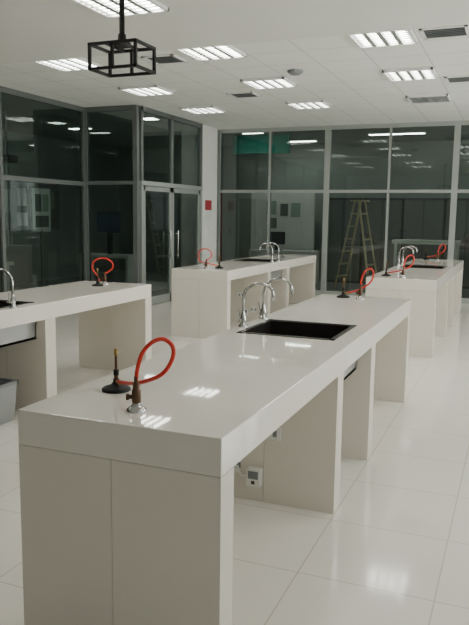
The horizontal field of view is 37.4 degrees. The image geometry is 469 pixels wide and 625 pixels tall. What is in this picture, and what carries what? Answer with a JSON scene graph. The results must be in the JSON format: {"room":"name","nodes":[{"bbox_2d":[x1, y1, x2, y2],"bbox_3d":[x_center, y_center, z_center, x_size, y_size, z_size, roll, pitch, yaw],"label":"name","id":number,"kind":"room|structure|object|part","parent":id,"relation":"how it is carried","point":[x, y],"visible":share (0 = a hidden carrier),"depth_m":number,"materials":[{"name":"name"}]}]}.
{"room":"science classroom","nodes":[
{"label":"science classroom","id":0,"kind":"room"},
{"bbox_2d":[181,125,217,266],"bbox_3d":[-0.729,-2.120,14.410,0.450,3.380,0.780,4,9,22],"label":"column","id":1,"kind":"structure","parent":0,"point":[209,162],"depth_m":14.18,"materials":[{"name":"white paint"}]},
{"bbox_2d":[205,200,211,220],"bbox_3d":[-0.538,-2.098,14.269,0.012,0.420,0.300,4,9,22],"label":"safety sign","id":2,"kind":"object","parent":1,"relation":"attached to","point":[208,203],"visible":1,"depth_m":14.26,"materials":[{"name":"red paint"}]},
{"bbox_2d":[0,271,468,624],"bbox_3d":[-0.829,0.454,8.576,13.200,0.100,19.700,4,9,22],"label":"floor","id":3,"kind":"structure","parent":0,"point":[394,549],"depth_m":3.64,"materials":[{"name":"tile"}]},
{"bbox_2d":[0,378,18,424],"bbox_3d":[-1.914,0.693,5.274,0.340,0.314,0.420,4,9,22],"label":"waste bin","id":4,"kind":"object","parent":3,"relation":"on","point":[8,387],"visible":1,"depth_m":5.32,"materials":[{"name":"metal"}]},
{"bbox_2d":[0,86,86,292],"bbox_3d":[-4.946,-1.038,6.298,0.080,3.380,12.440,4,9,22],"label":"window","id":5,"kind":"structure","parent":3,"relation":"on","point":[43,231],"depth_m":10.86,"materials":[{"name":"clear glass"}]},
{"bbox_2d":[0,258,151,409],"bbox_3d":[-2.004,0.253,5.266,0.800,1.188,4.186,4,9,22],"label":"laboratory bench","id":6,"kind":"object","parent":3,"relation":"on","point":[113,315],"depth_m":6.02,"materials":[{"name":"laminate"}]},
{"bbox_2d":[0,300,35,347],"bbox_3d":[-1.969,0.151,5.322,0.610,0.435,0.610,4,9,22],"label":"sink basin","id":7,"kind":"object","parent":6,"relation":"in","point":[24,335],"depth_m":5.36,"materials":[{"name":"metal"}]},
{"bbox_2d":[0,281,150,328],"bbox_3d":[-2.001,0.014,5.233,0.800,0.130,4.186,4,9,22],"label":"countertop","id":8,"kind":"structure","parent":6,"relation":"on","point":[52,301],"depth_m":5.99,"materials":[{"name":"stone"}]},
{"bbox_3d":[-1.337,-0.345,6.772,0.116,0.170,0.118,4,9,22],"label":"burner","id":9,"kind":"part","parent":6,"relation":"part of","materials":[{"name":"black metal"}]},
{"bbox_3d":[-1.347,-0.405,6.843,0.205,0.268,0.256,4,9,22],"label":"bunsen burner","id":10,"kind":"part","parent":6,"relation":"part of","materials":[{"name":"red rubber"}]},
{"bbox_2d":[101,272,107,284],"bbox_3d":[-1.296,-0.344,6.928,0.074,0.126,0.072,4,9,22],"label":"tap","id":11,"kind":"object","parent":6,"relation":"on","point":[104,279],"depth_m":6.92,"materials":[{"name":"brown metal"}]},
{"bbox_2d":[84,104,139,283],"bbox_3d":[-2.105,-1.778,11.840,1.060,3.380,0.080,4,9,22],"label":"window","id":12,"kind":"structure","parent":3,"relation":"on","point":[111,132],"depth_m":11.78,"materials":[{"name":"clear glass"}]},
{"bbox_2d":[139,185,143,283],"bbox_3d":[-1.599,-1.117,11.842,0.080,2.084,0.070,4,9,22],"label":"trim","id":13,"kind":"structure","parent":3,"relation":"on","point":[141,187],"depth_m":11.78,"materials":[{"name":"silver metal"}]},
{"bbox_2d":[144,186,171,304],"bbox_3d":[-1.351,-1.188,12.348,0.113,2.070,1.045,4,9,22],"label":"door","id":14,"kind":"structure","parent":13,"relation":"attached to","point":[166,297],"depth_m":12.66,"materials":[{"name":"silver metal"}]},
{"bbox_2d":[200,190,201,263],"bbox_3d":[-0.709,-1.409,14.007,0.080,2.084,0.070,4,9,22],"label":"trim","id":15,"kind":"structure","parent":3,"relation":"on","point":[200,190],"depth_m":13.93,"materials":[{"name":"silver metal"}]},
{"bbox_2d":[172,188,199,267],"bbox_3d":[-0.919,-1.330,13.399,0.113,2.070,1.205,4,9,22],"label":"door","id":16,"kind":"structure","parent":15,"relation":"attached to","point":[174,190],"depth_m":13.51,"materials":[{"name":"silver metal"}]},
{"bbox_2d":[18,268,410,624],"bbox_3d":[0.375,0.418,4.310,0.800,1.188,4.186,4,9,22],"label":"laboratory bench","id":17,"kind":"object","parent":3,"relation":"on","point":[127,518],"depth_m":2.51,"materials":[{"name":"laminate"}]},
{"bbox_3d":[-0.473,0.228,2.772,0.116,0.170,0.116,4,9,22],"label":"burner","id":18,"kind":"part","parent":17,"relation":"part of","materials":[{"name":"black metal"}]},
{"bbox_2d":[126,376,145,412],"bbox_3d":[-0.354,0.291,2.491,0.074,0.126,0.072,4,9,22],"label":"tap","id":19,"kind":"object","parent":17,"relation":"on","point":[136,407],"depth_m":2.48,"materials":[{"name":"brown metal"}]},
{"bbox_3d":[-0.396,0.199,2.619,0.155,0.271,0.446,-5,10,-34],"label":"bunsen burner","id":20,"kind":"part","parent":17,"relation":"part of","materials":[{"name":"red rubber"}]},
{"bbox_2d":[18,294,410,476],"bbox_3d":[0.378,0.179,4.276,0.800,0.130,4.186,4,9,22],"label":"countertop","id":21,"kind":"structure","parent":17,"relation":"on","point":[222,394],"depth_m":2.73,"materials":[{"name":"stone"}]},
{"bbox_2d":[237,319,356,379],"bbox_3d":[0.400,0.316,4.369,0.610,0.435,0.610,4,9,22],"label":"sink basin","id":22,"kind":"object","parent":17,"relation":"in","point":[318,331],"depth_m":4.56,"materials":[{"name":"metal"}]},
{"bbox_3d":[0.956,-0.217,6.074,0.117,0.170,0.116,4,9,22],"label":"burner","id":23,"kind":"part","parent":17,"relation":"part of","materials":[{"name":"black metal"}]},
{"bbox_3d":[1.039,-0.258,6.009,0.320,0.271,0.118,6,10,35],"label":"bunsen burner","id":24,"kind":"part","parent":17,"relation":"part of","materials":[{"name":"red rubber"}]},
{"bbox_2d":[356,285,363,298],"bbox_3d":[1.083,-0.179,5.972,0.074,0.126,0.072,4,9,22],"label":"tap","id":25,"kind":"object","parent":17,"relation":"on","point":[359,290],"depth_m":5.96,"materials":[{"name":"brown metal"}]},
{"bbox_2d":[221,193,221,260],"bbox_3d":[-0.368,-1.613,15.436,0.120,2.100,0.150,4,9,22],"label":"post","id":26,"kind":"object","parent":3,"relation":"on","point":[221,193],"visible":0.02,"depth_m":15.42,"materials":[{"name":"grey metal"}]},
{"bbox_2d":[171,243,315,338],"bbox_3d":[0.327,-0.512,10.934,0.800,1.188,4.186,4,9,22],"label":"laboratory bench","id":27,"kind":"object","parent":3,"relation":"on","point":[204,302],"depth_m":9.41,"materials":[{"name":"laminate"}]},
{"bbox_3d":[-0.304,-0.715,9.150,0.350,0.268,0.116,-4,9,-29],"label":"bunsen burner","id":28,"kind":"part","parent":27,"relation":"part of","materials":[{"name":"red rubber"}]},
{"bbox_3d":[-0.203,-0.673,9.213,0.116,0.170,0.116,4,9,22],"label":"burner","id":29,"kind":"part","parent":27,"relation":"part of","materials":[{"name":"black metal"}]},
{"bbox_2d":[172,254,315,280],"bbox_3d":[0.331,-0.751,10.900,0.800,0.130,4.186,4,9,22],"label":"countertop","id":30,"kind":"structure","parent":27,"relation":"on","point":[231,270],"depth_m":9.68,"materials":[{"name":"stone"}]},
{"bbox_2d":[233,258,281,278],"bbox_3d":[0.362,-0.614,10.989,0.610,0.435,0.610,4,9,22],"label":"sink basin","id":31,"kind":"object","parent":27,"relation":"in","point":[274,274],"depth_m":11.04,"materials":[{"name":"metal"}]},
{"bbox_2d":[249,249,319,283],"bbox_3d":[1.201,-1.124,16.846,1.600,0.780,0.600,4,9,22],"label":"reception desk","id":32,"kind":"object","parent":3,"relation":"on","point":[252,252],"visible":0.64,"depth_m":16.66,"materials":[{"name":"white paint"}]},
{"bbox_2d":[270,232,284,249],"bbox_3d":[1.020,-1.740,16.826,0.440,0.439,0.180,4,9,22],"label":"computer monitor","id":33,"kind":"object","parent":32,"relation":"on","point":[275,237],"visible":0.79,"depth_m":16.77,"materials":[{"name":"grey plastic"}]},
{"bbox_2d":[216,120,468,303],"bbox_3d":[3.586,-1.903,13.264,8.562,3.380,0.080,4,9,22],"label":"window","id":34,"kind":"structure","parent":3,"relation":"on","point":[454,191],"depth_m":13.80,"materials":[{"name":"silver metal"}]},
{"bbox_2d":[334,200,376,288],"bbox_3d":[2.749,-1.497,15.396,0.882,1.968,0.581,6,10,34],"label":"stepladder","id":35,"kind":"object","parent":3,"relation":"on","point":[359,212],"visible":0.96,"depth_m":15.38,"materials":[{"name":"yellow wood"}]},
{"bbox_2d":[327,198,468,288],"bbox_3d":[4.019,-1.686,16.545,3.770,2.050,0.445,4,9,22],"label":"window","id":36,"kind":"structure","parent":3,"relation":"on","point":[409,218],"depth_m":16.40,"materials":[{"name":"glass"}]},
{"bbox_2d":[365,244,463,357],"bbox_3d":[2.706,-0.347,9.978,0.800,1.188,4.186,4,9,22],"label":"laboratory bench","id":37,"kind":"object","parent":3,"relation":"on","point":[433,287],"depth_m":8.15,"materials":[{"name":"laminate"}]},
{"bbox_3d":[1.832,-0.527,8.363,0.116,0.170,0.116,4,9,22],"label":"burner","id":38,"kind":"part","parent":37,"relation":"part of","materials":[{"name":"black metal"}]},
{"bbox_3d":[1.933,-0.561,8.256,0.401,0.271,0.126,8,11,43],"label":"bunsen burner","id":39,"kind":"part","parent":37,"relation":"part of","materials":[{"name":"red rubber"}]},
{"bbox_2d":[400,267,405,277],"bbox_3d":[1.990,-0.476,8.174,0.074,0.126,0.072,4,9,22],"label":"tap","id":40,"kind":"object","parent":37,"relation":"on","point":[403,272],"depth_m":8.16,"materials":[{"name":"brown metal"}]},
{"bbox_2d":[366,259,463,291],"bbox_3d":[2.709,-0.585,9.944,0.800,0.130,4.186,4,9,22],"label":"countertop","id":41,"kind":"structure","parent":37,"relation":"on","point":[417,279],"depth_m":8.38,"materials":[{"name":"stone"}]},
{"bbox_2d":[401,264,446,268],"bbox_3d":[2.732,-0.449,10.037,0.610,0.435,0.610,4,9,22],"label":"sink basin","id":42,"kind":"object","parent":37,"relation":"in","point":[405,266],"depth_m":10.22,"materials":[{"name":"metal"}]},
{"bbox_3d":[3.352,-1.023,11.675,0.377,0.271,0.123,8,11,41],"label":"bunsen burner","id":43,"kind":"part","parent":37,"relation":"part of","materials":[{"name":"red rubber"}]},
{"bbox_2d":[392,239,461,266],"bbox_3d":[4.163,-1.012,15.098,1.400,1.120,0.600,4,9,22],"label":"countertop","id":44,"kind":"structure","parent":3,"relation":"on","point":[397,243],"depth_m":14.87,"materials":[{"name":"white paint"}]},
{"bbox_2d":[0,0,468,129],"bbox_3d":[0.167,-2.704,5.806,9.700,0.310,16.150,4,9,22],"label":"ceiling","id":45,"kind":"structure","parent":0,"point":[276,37],"depth_m":7.82,"materials":[{"name":"tile"}]},
{"bbox_2d":[35,58,103,71],"bbox_3d":[-1.972,-2.964,8.259,0.600,0.030,0.600,4,9,22],"label":"ceiling light","id":46,"kind":"object","parent":45,"relation":"in","point":[73,64],"depth_m":8.25,"materials":[{"name":"white plastic"}]},
{"bbox_2d":[71,0,168,17],"bbox_3d":[-0.941,-2.525,5.660,0.600,0.030,0.600,4,9,22],"label":"ceiling light","id":47,"kind":"object","parent":45,"relation":"in","point":[106,8],"depth_m":5.74,"materials":[{"name":"white plastic"}]},
{"bbox_2d":[87,0,155,77],"bbox_3d":[-0.687,-1.905,4.223,0.337,0.852,0.247,4,9,22],"label":"pendant light","id":48,"kind":"object","parent":45,"relation":"attached to","point":[121,45],"depth_m":4.23,"materials":[{"name":"black metal"}]},
{"bbox_2d":[119,85,175,95],"bbox_3d":[-1.254,-3.199,10.002,0.600,0.030,0.600,4,9,22],"label":"ceiling light","id":49,"kind":"object","parent":45,"relation":"in","point":[147,90],"depth_m":9.93,"materials":[{"name":"white plastic"}]},
{"bbox_2d":[141,54,187,64],"bbox_3d":[-0.803,-2.920,8.002,0.400,0.015,0.400,4,9,22],"label":"ceiling vent","id":50,"kind":"object","parent":45,"relation":"in","point":[165,58],"visible":0.94,"depth_m":7.98,"materials":[{"name":"white metal"}]},
{"bbox_2d":[139,105,202,189],"bbox_3d":[-1.132,-2.937,12.690,0.100,1.295,2.440,4,9,22],"label":"window","id":51,"kind":"structure","parent":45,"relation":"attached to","point":[170,146],"depth_m":12.52,"materials":[{"name":"clear glass"}]},
{"bbox_2d":[179,106,225,113],"bbox_3d":[-0.530,-3.437,11.764,0.600,0.030,0.600,4,9,22],"label":"ceiling light","id":52,"kind":"object","parent":45,"relation":"in","point":[196,109],"depth_m":11.70,"materials":[{"name":"white plastic"}]},
{"bbox_2d":[176,45,246,60],"bbox_3d":[-0.249,-2.844,7.566,0.600,0.030,0.600,4,9,22],"label":"ceiling light","id":53,"kind":"object","parent":45,"relation":"in","point":[225,51],"depth_m":7.58,"materials":[{"name":"white plastic"}]},
{"bbox_2d":[226,92,260,97],"bbox_3d":[0.140,-3.230,10.296,0.400,0.015,0.400,4,9,22],"label":"ceiling vent","id":54,"kind":"object","parent":45,"relation":"in","point":[236,94],"visible":1,"depth_m":10.27,"materials":[{"name":"white metal"}]},
{"bbox_2d":[240,76,296,88],"bbox_3d":[0.468,-3.080,9.310,0.600,0.030,0.600,4,9,22],"label":"ceiling light","id":55,"kind":"object","parent":45,"relation":"in","point":[269,82],"depth_m":9.26,"materials":[{"name":"white plastic"}]},
{"bbox_2d":[287,69,302,75],"bbox_3d":[0.750,-2.958,8.556,0.200,0.055,0.200,4,9,22],"label":"smoke detector","id":56,"kind":"object","parent":45,"relation":"attached to","point":[294,72],"visible":1,"depth_m":8.49,"materials":[{"name":"grey plastic"}]},
{"bbox_2d":[290,139,317,141],"bbox_3d":[1.370,-4.073,16.487,1.200,0.032,0.200,4,9,22],"label":"recessed light","id":57,"kind":"object","parent":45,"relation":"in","point":[312,140],"visible":0.64,"depth_m":16.34,"materials":[{"name":"white plastic"}]},
{"bbox_2d":[285,100,331,108],"bbox_3d":[1.193,-3.317,11.072,0.600,0.030,0.600,4,9,22],"label":"ceiling light","id":58,"kind":"object","parent":45,"relation":"in","point":[313,104],"depth_m":11.00,"materials":[{"name":"white plastic"}]},
{"bbox_2d":[347,29,417,47],"bbox_3d":[1.473,-2.725,6.874,0.600,0.030,0.600,4,9,22],"label":"ceiling light","id":59,"kind":"object","parent":45,"relation":"in","point":[399,37],"depth_m":6.89,"materials":[{"name":"white plastic"}]},
{"bbox_2d":[368,131,425,135],"bbox_3d":[3.438,-3.794,14.694,1.200,0.032,0.200,4,9,22],"label":"recessed light","id":60,"kind":"object","parent":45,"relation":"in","point":[417,132],"visible":1,"depth_m":14.59,"materials":[{"name":"white plastic"}]},
{"bbox_2d":[382,67,437,80],"bbox_3d":[2.190,-2.960,8.618,0.600,0.030,0.600,4,9,22],"label":"ceiling light","id":61,"kind":"object","parent":45,"relation":"in","point":[421,73],"depth_m":8.56,"materials":[{"name":"white plastic"}]},
{"bbox_2d":[406,94,451,103],"bbox_3d":[2.915,-3.198,10.380,0.600,0.030,0.600,4,9,22],"label":"ceiling vent","id":62,"kind":"object","parent":45,"relation":"in","point":[431,98],"depth_m":10.32,"materials":[{"name":"grey metal"}]},
{"bbox_2d":[419,24,468,39],"bbox_3d":[2.027,-2.697,6.672,0.440,0.015,0.400,4,9,22],"label":"ceiling vent","id":63,"kind":"object","parent":45,"relation":"in","point":[458,30],"visible":0.96,"depth_m":6.66,"materials":[{"name":"white metal"}]},
{"bbox_2d":[444,75,468,82],"bbox_3d":[2.944,-2.998,8.902,0.440,0.015,0.400,4,9,22],"label":"ceiling vent","id":64,"kind":"object","parent":45,"relation":"in","point":[465,78],"visible":1,"depth_m":8.91,"materials":[{"name":"white metal"}]},
{"bbox_2d":[233,134,289,153],"bbox_3d":[0.600,-3.766,15.538,1.320,0.400,0.100,4,9,22],"label":"trim","id":65,"kind":"structure","parent":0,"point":[250,144],"depth_m":15.50,"materials":[{"name":"teal paint"}]},
{"bbox_2d":[251,193,315,255],"bbox_3d":[1.201,-1.925,17.446,1.650,2.200,0.100,4,9,22],"label":"wall partition","id":66,"kind":"structure","parent":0,"point":[299,231],"depth_m":17.31,"materials":[{"name":"white paint"}]},
{"bbox_2d":[267,201,275,214],"bbox_3d":[0.933,-2.629,17.396,0.240,0.340,0.010,4,9,22],"label":"notice sheet","id":67,"kind":"object","parent":66,"relation":"attached to","point":[273,203],"visible":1,"depth_m":17.38,"materials":[{"name":"grey"}]},
{"bbox_2d":[271,218,276,227],"bbox_3d":[0.956,-2.251,17.437,0.220,0.260,0.010,4,9,22],"label":"notice sheet","id":68,"kind":"object","parent":66,"relation":"attached to","point":[273,220],"visible":0.64,"depth_m":17.42,"materials":[{"name":"grey paper"}]},
{"bbox_2d":[280,204,287,215],"bbox_3d":[1.238,-2.558,17.280,0.200,0.300,0.010,4,9,22],"label":"notice sheet","id":69,"kind":"object","parent":66,"relation":"attached to","point":[283,207],"visible":1,"depth_m":17.28,"materials":[{"name":"grey"}]},
{"bbox_2d":[291,203,300,216],"bbox_3d":[1.515,-2.539,17.168,0.240,0.340,0.010,4,9,22],"label":"notice sheet","id":70,"kind":"object","parent":66,"relation":"attached to","point":[295,207],"visible":1,"depth_m":17.16,"materials":[{"name":"grey"}]},
{"bbox_2d":[145,140,468,279],"bbox_3d":[2.874,-2.476,17.282,13.200,3.380,0.200,4,9,22],"label":"wall","id":71,"kind":"structure","parent":0,"point":[423,165],"depth_m":17.45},
{"bbox_2d":[222,125,468,146],"bbox_3d":[-0.765,-2.998,8.139,13.200,0.100,19.600,4,9,22],"label":"ceiling","id":72,"kind":"structure","parent":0,"point":[438,133],"depth_m":15.36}
]}

